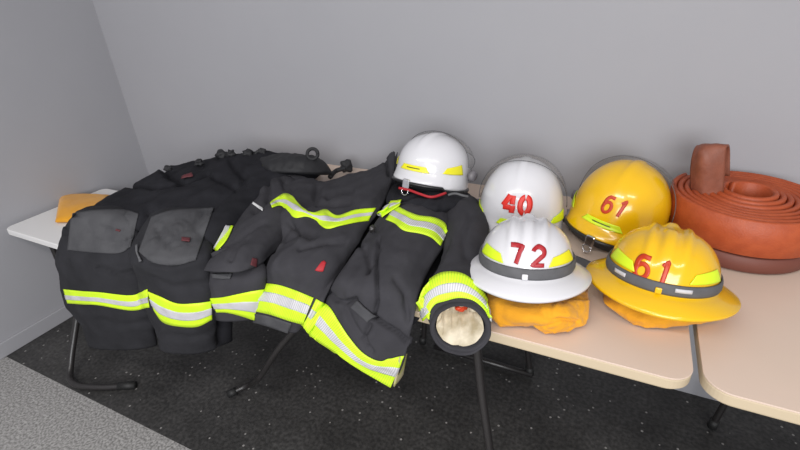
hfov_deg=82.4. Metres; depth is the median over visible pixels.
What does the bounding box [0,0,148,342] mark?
wall
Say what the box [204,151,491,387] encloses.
jacket
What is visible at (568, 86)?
wall
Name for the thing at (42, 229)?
folding table
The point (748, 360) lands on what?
folding table
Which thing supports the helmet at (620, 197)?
on the folding table at (608, 342)
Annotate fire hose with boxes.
[668,143,799,273]
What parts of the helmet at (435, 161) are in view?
edge trim, visor knob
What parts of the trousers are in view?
trouser leg, trouser leg, trouser seat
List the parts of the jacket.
panel, panel, zip pull, panel, red cord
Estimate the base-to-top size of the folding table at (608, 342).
0.740 m
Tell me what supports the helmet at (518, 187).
on the folding table at (608, 342)
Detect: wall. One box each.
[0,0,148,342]
[92,0,799,400]
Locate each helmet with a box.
[391,131,476,195]
[470,213,591,302]
[477,156,569,230]
[563,155,675,252]
[586,222,740,321]
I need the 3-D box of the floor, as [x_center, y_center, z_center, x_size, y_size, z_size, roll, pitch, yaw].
[0.207,1.536,0.129,5.620,0.050,4.225,10,31,24]
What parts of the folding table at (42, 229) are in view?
leg, leg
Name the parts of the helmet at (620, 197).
edge trim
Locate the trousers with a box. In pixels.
[55,147,352,354]
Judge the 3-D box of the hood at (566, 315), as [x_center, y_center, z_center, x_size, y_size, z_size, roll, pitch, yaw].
[0.278,0.166,0.993,0.270,0.066,0.151,3,29,12]
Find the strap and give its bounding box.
[575,255,590,267]
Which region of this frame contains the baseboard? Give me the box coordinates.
[0,306,72,359]
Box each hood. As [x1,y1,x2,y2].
[487,290,589,333]
[603,294,706,327]
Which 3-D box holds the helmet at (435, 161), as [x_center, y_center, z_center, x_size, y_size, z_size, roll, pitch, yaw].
[0.102,-0.179,1.406,0.259,0.211,0.270,-2,28,2]
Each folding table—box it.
[7,189,137,390]
[226,164,692,449]
[693,267,799,430]
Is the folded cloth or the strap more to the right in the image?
the strap
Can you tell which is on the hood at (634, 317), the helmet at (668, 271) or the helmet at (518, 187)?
the helmet at (668, 271)
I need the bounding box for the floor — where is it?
[0,316,799,449]
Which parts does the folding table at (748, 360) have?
leg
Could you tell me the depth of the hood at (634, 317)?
0.94 m
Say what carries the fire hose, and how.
on the folding table at (748, 360)
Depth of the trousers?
1.40 m
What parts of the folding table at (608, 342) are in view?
leg, leg, leg, cross rail, leg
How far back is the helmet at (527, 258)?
0.94 m
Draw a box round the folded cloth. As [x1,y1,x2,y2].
[55,193,108,222]
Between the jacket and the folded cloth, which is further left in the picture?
the folded cloth
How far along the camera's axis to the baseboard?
2.13 m

